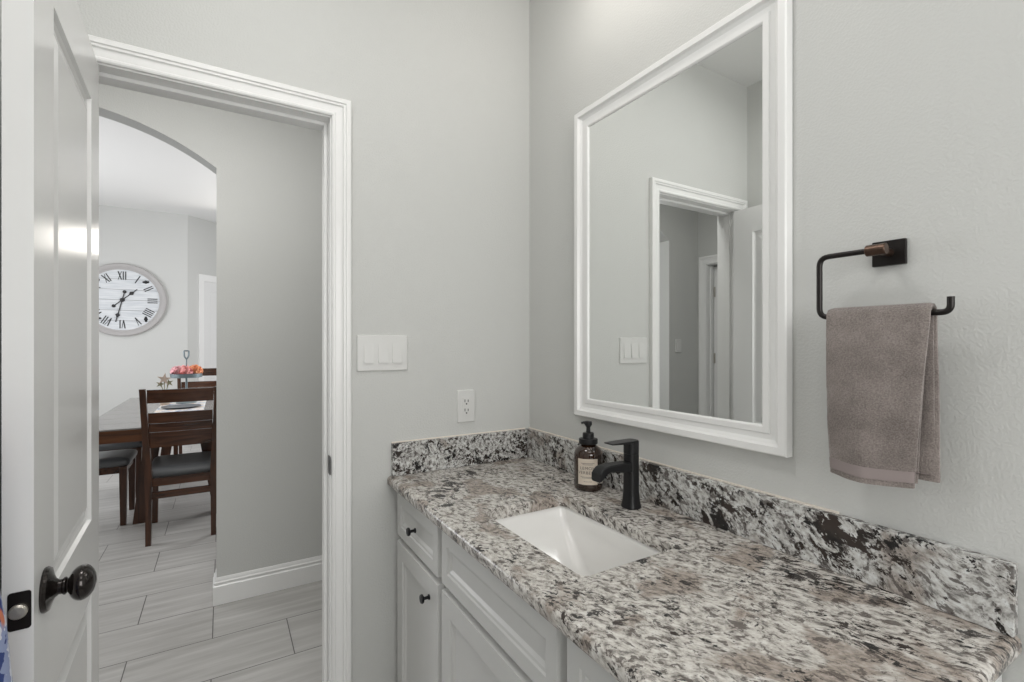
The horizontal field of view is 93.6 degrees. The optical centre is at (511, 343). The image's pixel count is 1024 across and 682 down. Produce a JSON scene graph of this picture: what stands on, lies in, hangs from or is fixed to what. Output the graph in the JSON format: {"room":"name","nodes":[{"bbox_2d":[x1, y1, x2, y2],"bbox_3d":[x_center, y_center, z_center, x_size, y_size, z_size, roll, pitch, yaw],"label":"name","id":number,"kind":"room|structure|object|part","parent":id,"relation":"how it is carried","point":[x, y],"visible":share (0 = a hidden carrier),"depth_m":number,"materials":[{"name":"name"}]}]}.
{"room":"bathroom","nodes":[
{"label":"bathroom","id":0,"kind":"room"},
{"bbox_2d":[0,0,1,597],"bbox_3d":[-0.460,-0.050,-0.126,0.110,2.790,2.900,0,0,-31],"label":"wall","id":1,"kind":"structure","parent":0,"point":[0,0],"depth_m":1.02,"materials":[{"name":"grey paint"}]},
{"bbox_3d":[-0.758,0.038,0.546,0.070,0.050,0.036,0,0,-31],"label":"wall hook","id":2,"kind":"object","parent":1,"relation":"attached to","visible":0},
{"bbox_2d":[0,593,12,681],"bbox_3d":[-0.694,0.482,0.553,0.180,0.905,0.162,0,0,-31],"label":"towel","id":3,"kind":"object","parent":2,"relation":"hanging from","point":[5,661],"visible":1,"depth_m":0.59,"materials":[{"name":"blue fabric"}]},
{"bbox_2d":[99,205,187,415],"bbox_3d":[-5.309,-0.180,5.843,2.270,3.050,0.100,0,0,-31],"label":"wall","id":4,"kind":"structure","parent":0,"point":[155,242],"depth_m":6.17,"materials":[{"name":"grey paint"}]},
{"bbox_2d":[99,263,166,335],"bbox_3d":[-4.881,-0.544,6.017,0.910,0.910,0.042,0,0,-31],"label":"wall clock","id":5,"kind":"object","parent":4,"relation":"attached to","point":[132,300],"visible":0.74,"depth_m":6.05,"materials":[{"name":"grey wood"}]},
{"bbox_2d":[99,116,215,222],"bbox_3d":[-3.705,-1.730,5.535,4.700,0.050,7.252,0,0,-31],"label":"ceiling","id":6,"kind":"structure","parent":0,"point":[139,170],"depth_m":4.91,"materials":[{"name":"white paint"}]},
{"bbox_2d":[188,215,215,387],"bbox_3d":[-3.965,-0.180,8.070,0.141,3.050,3.437,0,0,14],"label":"wall","id":7,"kind":"structure","parent":0,"point":[201,233],"depth_m":6.52,"materials":[{"name":"grey paint"}]},
{"bbox_2d":[198,274,215,380],"bbox_3d":[-4.140,0.200,7.031,0.020,2.290,1.015,0,0,14],"label":"trim","id":8,"kind":"structure","parent":7,"relation":"attached to","point":[201,277],"depth_m":6.57,"materials":[{"name":"white paint"}]},
{"bbox_2d":[204,281,215,380],"bbox_3d":[-4.143,0.242,7.032,0.010,2.190,0.865,0,0,14],"label":"door","id":9,"kind":"structure","parent":7,"relation":"in","point":[209,287],"depth_m":6.70,"materials":[{"name":"white paint"}]},
{"bbox_2d":[99,83,321,577],"bbox_3d":[-1.262,-0.180,2.704,4.034,3.050,0.120,0,0,-31],"label":"wall","id":10,"kind":"structure","parent":0,"point":[268,173],"depth_m":2.59,"materials":[{"name":"grey paint"}]},
{"bbox_2d":[213,555,321,605],"bbox_3d":[-0.590,1.276,3.099,2.274,0.137,0.136,0,0,-31],"label":"baseboard","id":11,"kind":"structure","parent":10,"relation":"attached to","point":[252,583],"depth_m":2.58,"materials":[{"name":"white paint"}]},
{"bbox_2d":[99,444,321,681],"bbox_3d":[-2.370,1.370,3.802,6.200,0.050,11.800,0,0,-31],"label":"floor","id":12,"kind":"structure","parent":0,"point":[159,621],"depth_m":2.40,"materials":[{"name":"grey tile"}]},
{"bbox_2d":[99,449,137,525],"bbox_3d":[-3.215,0.822,3.585,0.628,1.046,0.448,0,0,-31],"label":"dining chair","id":13,"kind":"object","parent":12,"relation":"on","point":[123,462],"visible":0.31,"depth_m":3.55,"materials":[{"name":"brown wood"}]},
{"bbox_3d":[-3.183,0.932,3.604,0.504,0.055,0.396,0,0,-31],"label":"seat frame","id":14,"kind":"part","parent":13,"relation":"part of","materials":[{"name":"brown wood"}]},
{"bbox_2d":[99,449,137,467],"bbox_3d":[-3.164,0.877,3.615,0.509,0.061,0.416,0,0,-31],"label":"seat cushion","id":15,"kind":"object","parent":13,"relation":"on","point":[122,458],"depth_m":3.57,"materials":[{"name":"grey leather"}]},
{"bbox_3d":[-2.877,1.127,3.559,0.046,0.436,0.046,0,0,-31],"label":"leg","id":16,"kind":"part","parent":13,"relation":"part of","materials":[{"name":"brown wood"}]},
{"bbox_3d":[-3.080,1.127,3.895,0.046,0.436,0.046,0,0,-31],"label":"leg","id":17,"kind":"part","parent":13,"relation":"part of","materials":[{"name":"brown wood"}]},
{"bbox_2d":[99,441,142,495],"bbox_3d":[-3.594,0.822,4.214,0.628,1.046,0.448,0,0,-31],"label":"dining chair","id":18,"kind":"object","parent":12,"relation":"on","point":[128,445],"visible":0.17,"depth_m":4.16,"materials":[{"name":"brown wood"}]},
{"bbox_2d":[99,441,141,450],"bbox_3d":[-3.543,0.877,4.245,0.509,0.061,0.416,0,0,-31],"label":"seat cushion","id":19,"kind":"object","parent":18,"relation":"on","point":[128,445],"depth_m":4.12,"materials":[{"name":"grey leather"}]},
{"bbox_3d":[-3.257,1.127,4.189,0.046,0.436,0.046,0,0,-31],"label":"leg","id":20,"kind":"part","parent":18,"relation":"part of","materials":[{"name":"brown wood"}]},
{"bbox_2d":[99,394,213,524],"bbox_3d":[-2.998,0.965,4.436,1.132,0.760,2.325,0,0,-31],"label":"dining table","id":21,"kind":"object","parent":12,"relation":"on","point":[122,423],"visible":0.22,"depth_m":3.59,"materials":[{"name":"brown wood"}]},
{"bbox_3d":[-2.753,1.012,3.635,0.180,0.664,0.072,0,0,-31],"label":"leg","id":22,"kind":"part","parent":21,"relation":"part of","materials":[{"name":"brown wood"}]},
{"bbox_3d":[-3.591,1.012,5.027,0.180,0.664,0.072,0,0,-31],"label":"leg","id":23,"kind":"part","parent":21,"relation":"part of","materials":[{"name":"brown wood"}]},
{"bbox_2d":[154,401,205,412],"bbox_3d":[-3.026,0.583,4.405,0.355,0.002,1.450,0,0,-31],"label":"table runner","id":24,"kind":"object","parent":21,"relation":"on","point":[201,407],"visible":0.34,"depth_m":4.29,"materials":[{"name":"white fabric"}]},
{"bbox_2d":[156,374,171,404],"bbox_3d":[-3.292,0.429,4.554,0.134,0.304,0.080,0,0,-31],"label":"dried flower arrangement","id":25,"kind":"object","parent":24,"relation":"on","point":[164,378],"visible":0.48,"depth_m":4.54,"materials":[{"name":"beige"}]},
{"bbox_2d":[161,404,200,408],"bbox_3d":[-2.998,0.575,4.357,0.304,0.014,0.304,0,0,-31],"label":"charger plate","id":26,"kind":"object","parent":24,"relation":"on","point":[177,406],"visible":1,"depth_m":4.38,"materials":[{"name":"grey ceramic"}]},
{"bbox_2d":[170,350,202,403],"bbox_3d":[-3.190,0.324,4.708,0.272,0.515,0.272,0,0,-31],"label":"serving tray","id":27,"kind":"object","parent":24,"relation":"on","point":[186,376],"visible":0.89,"depth_m":4.66,"materials":[{"name":"silver metal"}]},
{"bbox_2d":[170,365,181,373],"bbox_3d":[-3.232,0.273,4.647,0.129,0.117,0.125,0,0,-31],"label":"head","id":28,"kind":"object","parent":27,"relation":"in","point":[175,370],"visible":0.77,"depth_m":4.61},
{"bbox_2d":[179,366,193,373],"bbox_3d":[-3.150,0.276,4.646,0.120,0.109,0.117,0,0,-31],"label":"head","id":29,"kind":"object","parent":27,"relation":"in","point":[184,370],"visible":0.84,"depth_m":4.62},
{"bbox_3d":[-3.190,0.197,4.708,0.055,0.261,0.014,0,0,-31],"label":"handle","id":30,"kind":"part","parent":27,"relation":"part of","materials":[{"name":"silver metal"}]},
{"bbox_3d":[-3.190,0.314,4.708,0.272,0.041,0.272,0,0,-31],"label":"dish","id":31,"kind":"part","parent":27,"relation":"part of","materials":[{"name":"silver metal"}]},
{"bbox_2d":[189,364,202,373],"bbox_3d":[-3.122,0.269,4.734,0.137,0.125,0.134,0,0,-31],"label":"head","id":32,"kind":"object","parent":27,"relation":"in","point":[196,369],"visible":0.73,"depth_m":4.71},
{"bbox_3d":[-2.405,1.012,3.845,0.180,0.664,0.072,0,0,-31],"label":"leg","id":33,"kind":"part","parent":21,"relation":"part of","materials":[{"name":"brown wood"}]},
{"bbox_2d":[139,386,215,546],"bbox_3d":[-2.372,0.822,3.475,0.448,1.046,0.628,0,0,-31],"label":"dining chair","id":34,"kind":"object","parent":12,"relation":"on","point":[179,428],"visible":0.93,"depth_m":3.26,"materials":[{"name":"brown wood"}]},
{"bbox_3d":[-2.411,0.822,3.166,0.050,1.046,0.137,0,0,-19],"label":"leg","id":35,"kind":"part","parent":34,"relation":"part of","materials":[{"name":"brown wood"}]},
{"bbox_3d":[-2.682,1.127,3.610,0.046,0.436,0.046,0,0,-31],"label":"leg","id":36,"kind":"part","parent":34,"relation":"part of","materials":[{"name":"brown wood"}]},
{"bbox_3d":[-2.223,0.349,3.228,0.368,0.088,0.051,0,0,-31],"label":"rail","id":37,"kind":"part","parent":34,"relation":"part of","materials":[{"name":"brown wood"}]},
{"bbox_3d":[-2.391,0.932,3.507,0.396,0.055,0.504,0,0,-31],"label":"seat frame","id":38,"kind":"part","parent":34,"relation":"part of","materials":[{"name":"brown wood"}]},
{"bbox_2d":[152,451,210,477],"bbox_3d":[-2.402,0.877,3.526,0.416,0.061,0.509,0,0,-31],"label":"seat cushion","id":39,"kind":"object","parent":34,"relation":"on","point":[196,464],"depth_m":3.37,"materials":[{"name":"grey leather"}]},
{"bbox_3d":[-2.080,0.822,3.365,0.050,1.046,0.137,0,0,-43],"label":"leg","id":40,"kind":"part","parent":34,"relation":"part of","materials":[{"name":"brown wood"}]},
{"bbox_2d":[173,368,215,453],"bbox_3d":[-3.625,0.822,5.557,0.448,1.046,0.628,0,0,-31],"label":"dining chair","id":41,"kind":"object","parent":12,"relation":"on","point":[206,371],"visible":0.12,"depth_m":5.79,"materials":[{"name":"brown wood"}]},
{"bbox_3d":[-3.651,1.127,5.219,0.046,0.436,0.046,0,0,-31],"label":"leg","id":42,"kind":"part","parent":41,"relation":"part of","materials":[{"name":"brown wood"}]},
{"bbox_3d":[-3.917,0.822,5.667,0.050,1.046,0.137,0,0,-43],"label":"leg","id":43,"kind":"part","parent":41,"relation":"part of","materials":[{"name":"brown wood"}]},
{"bbox_3d":[-3.774,0.349,5.804,0.368,0.088,0.051,0,0,-31],"label":"rail","id":44,"kind":"part","parent":41,"relation":"part of","materials":[{"name":"brown wood"}]},
{"bbox_2d":[397,493,1001,681],"bbox_3d":[0.169,0.908,1.164,0.563,0.874,1.332,0,0,-31],"label":"vanity cabinet","id":45,"kind":"object","parent":12,"relation":"on","point":[457,621],"visible":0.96,"depth_m":1.17,"materials":[{"name":"white paint"}]},
{"bbox_3d":[-0.299,0.556,1.421,0.027,0.025,0.025,0,0,-31],"label":"knob","id":46,"kind":"part","parent":45,"relation":"part of","materials":[{"name":"black metal"}]},
{"bbox_3d":[-0.279,0.556,1.433,0.019,0.143,0.351,0,0,-31],"label":"drawer","id":47,"kind":"part","parent":45,"relation":"part of","materials":[{"name":"white paint"}]},
{"bbox_3d":[-0.279,0.936,1.433,0.019,0.588,0.351,0,0,-31],"label":"door","id":48,"kind":"part","parent":45,"relation":"part of","materials":[{"name":"white paint"}]},
{"bbox_3d":[-0.241,0.703,1.325,0.027,0.025,0.025,0,0,-31],"label":"knob","id":49,"kind":"part","parent":45,"relation":"part of","materials":[{"name":"black metal"}]},
{"bbox_3d":[-0.045,0.936,1.045,0.019,0.588,0.513,0,0,-31],"label":"door","id":50,"kind":"part","parent":45,"relation":"part of","materials":[{"name":"white paint"}]},
{"bbox_3d":[-0.045,0.556,1.045,0.019,0.143,0.513,0,0,-31],"label":"drawer","id":51,"kind":"part","parent":45,"relation":"part of","materials":[{"name":"white paint"}]},
{"bbox_3d":[0.196,0.556,0.644,0.019,0.143,0.380,0,0,-31],"label":"drawer","id":52,"kind":"part","parent":45,"relation":"part of","materials":[{"name":"white paint"}]},
{"bbox_2d":[387,457,1021,681],"bbox_3d":[0.176,0.455,1.157,0.561,0.030,1.354,0,0,-31],"label":"countertop","id":53,"kind":"structure","parent":45,"relation":"on","point":[715,604],"depth_m":0.82,"materials":[{"name":"stone"}]},
{"bbox_2d":[495,506,660,575],"bbox_3d":[0.141,0.540,1.150,0.310,0.139,0.458,0,0,-31],"label":"sink","id":54,"kind":"object","parent":53,"relation":"in","point":[585,546],"visible":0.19,"depth_m":1.29,"materials":[{"name":"white ceramic"}]},
{"bbox_2d":[574,420,602,491],"bbox_3d":[0.232,0.338,1.461,0.086,0.204,0.087,0,0,-31],"label":"soap bottle","id":55,"kind":"object","parent":53,"relation":"on","point":[587,455],"visible":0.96,"depth_m":1.43,"materials":[{"name":"orange glass"}]},
{"bbox_2d":[592,438,640,509],"bbox_3d":[0.277,0.349,1.266,0.146,0.181,0.048,0,0,-31],"label":"faucet","id":56,"kind":"object","parent":53,"relation":"on","point":[629,466],"visible":1,"depth_m":1.27,"materials":[{"name":"matte black metal"}]},
{"bbox_3d":[0.263,0.334,1.257,0.114,0.039,0.036,0,0,-31],"label":"spout","id":57,"kind":"part","parent":56,"relation":"part of","materials":[{"name":"black metal"}]},
{"bbox_3d":[0.293,0.277,1.275,0.099,0.037,0.037,0,0,-31],"label":"lever","id":58,"kind":"part","parent":56,"relation":"part of","materials":[{"name":"black metal"}]},
{"bbox_2d":[77,0,528,681],"bbox_3d":[-0.625,-0.050,1.534,4.150,2.790,0.115,0,0,-31],"label":"wall","id":59,"kind":"structure","parent":0,"point":[437,91],"depth_m":1.63,"materials":[{"name":"grey paint"}]},
{"bbox_2d":[2,0,98,681],"bbox_3d":[-0.862,0.321,0.962,0.107,2.028,0.622,0,0,-34],"label":"door","id":60,"kind":"structure","parent":59,"relation":"in","point":[50,68],"depth_m":0.77,"materials":[{"name":"white paint"}]},
{"bbox_3d":[-0.714,0.388,0.697,0.025,0.055,0.002,0,0,-34],"label":"latch plate","id":61,"kind":"part","parent":60,"relation":"part of","materials":[{"name":"black metal"}]},
{"bbox_3d":[-0.698,0.388,0.781,0.036,0.055,0.055,0,0,-34],"label":"knob","id":62,"kind":"part","parent":60,"relation":"part of","materials":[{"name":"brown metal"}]},
{"bbox_2d":[88,34,350,681],"bbox_3d":[-0.856,0.288,1.395,0.729,2.113,0.158,0,0,-31],"label":"trim","id":63,"kind":"structure","parent":59,"relation":"attached to","point":[121,65],"depth_m":1.50,"materials":[{"name":"white paint"}]},
{"bbox_3d":[-0.574,0.382,1.509,0.002,0.058,0.042,0,0,-31],"label":"strike plate","id":64,"kind":"part","parent":63,"relation":"part of","materials":[{"name":"black"}]},
{"bbox_2d":[357,335,407,371],"bbox_3d":[-0.424,0.032,1.581,0.168,0.118,0.010,0,0,-31],"label":"light switch","id":65,"kind":"object","parent":59,"relation":"attached to","point":[374,352],"visible":1,"depth_m":1.58,"materials":[{"name":"white plastic"}]},
{"bbox_2d":[391,428,526,475],"bbox_3d":[-0.171,0.384,1.728,0.528,0.111,0.020,0,0,-31],"label":"backsplash","id":66,"kind":"structure","parent":59,"relation":"attached to","point":[444,452],"depth_m":1.70,"materials":[{"name":"stone"}]},
{"bbox_2d":[457,389,474,422],"bbox_3d":[-0.166,0.227,1.738,0.070,0.117,0.008,0,0,-31],"label":"wall outlet","id":67,"kind":"object","parent":59,"relation":"attached to","point":[465,398],"visible":1,"depth_m":1.74,"materials":[{"name":"white plastic"}]},
{"bbox_2d":[462,397,470,415],"bbox_3d":[-0.165,0.227,1.736,0.033,0.067,0.002,0,0,-31],"label":"receptacle","id":68,"kind":"object","parent":67,"relation":"attached to","point":[466,401],"depth_m":1.74,"materials":[{"name":"grey plastic"}]},
{"bbox_2d":[529,0,1023,681],"bbox_3d":[0.863,-0.050,0.671,0.110,2.790,2.900,0,0,-31],"label":"wall","id":69,"kind":"structure","parent":0,"point":[908,115],"depth_m":0.89,"materials":[{"name":"grey paint"}]},
{"bbox_2d":[574,0,791,457],"bbox_3d":[0.399,-0.262,1.309,0.024,1.002,0.706,0,0,-31],"label":"wall mirror","id":70,"kind":"object","parent":69,"relation":"attached to","point":[683,169],"visible":1,"depth_m":1.21,"materials":[{"name":"white paint"}]},
{"bbox_3d":[0.405,-0.262,1.313,0.006,0.902,0.606,0,0,-31],"label":"glass","id":71,"kind":"part","parent":70,"relation":"part of","materials":[{"name":"white mirror"}]},
{"bbox_2d":[526,427,1017,637],"bbox_3d":[0.408,0.384,1.299,0.021,0.111,1.351,0,0,-31],"label":"backsplash","id":72,"kind":"structure","parent":69,"relation":"attached to","point":[978,588],"depth_m":0.92,"materials":[{"name":"stone"}]},
{"bbox_2d":[816,238,954,319],"bbox_3d":[0.654,-0.114,0.843,0.069,0.140,0.202,0,0,-31],"label":"towel ring","id":73,"kind":"object","parent":69,"relation":"attached to","point":[890,252],"visible":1,"depth_m":0.85,"materials":[{"name":"brown metal"}]},
{"bbox_3d":[0.649,-0.162,0.843,0.061,0.020,0.030,0,0,-31],"label":"post","id":74,"kind":"part","parent":73,"relation":"part of","materials":[{"name":"brown metal"}]},
{"bbox_2d":[826,303,940,488],"bbox_3d":[0.630,0.088,0.827,0.049,0.307,0.156,0,0,-31],"label":"hand towel","id":75,"kind":"object","parent":73,"relation":"hanging from","point":[883,383],"visible":1,"depth_m":0.81,"materials":[{"name":"grey fabric"}]},
{"bbox_3d":[0.677,-0.162,0.863,0.009,0.045,0.051,0,0,-31],"label":"mounting plate","id":76,"kind":"part","parent":73,"relation":"part of","materials":[{"name":"brown metal"}]}
]}

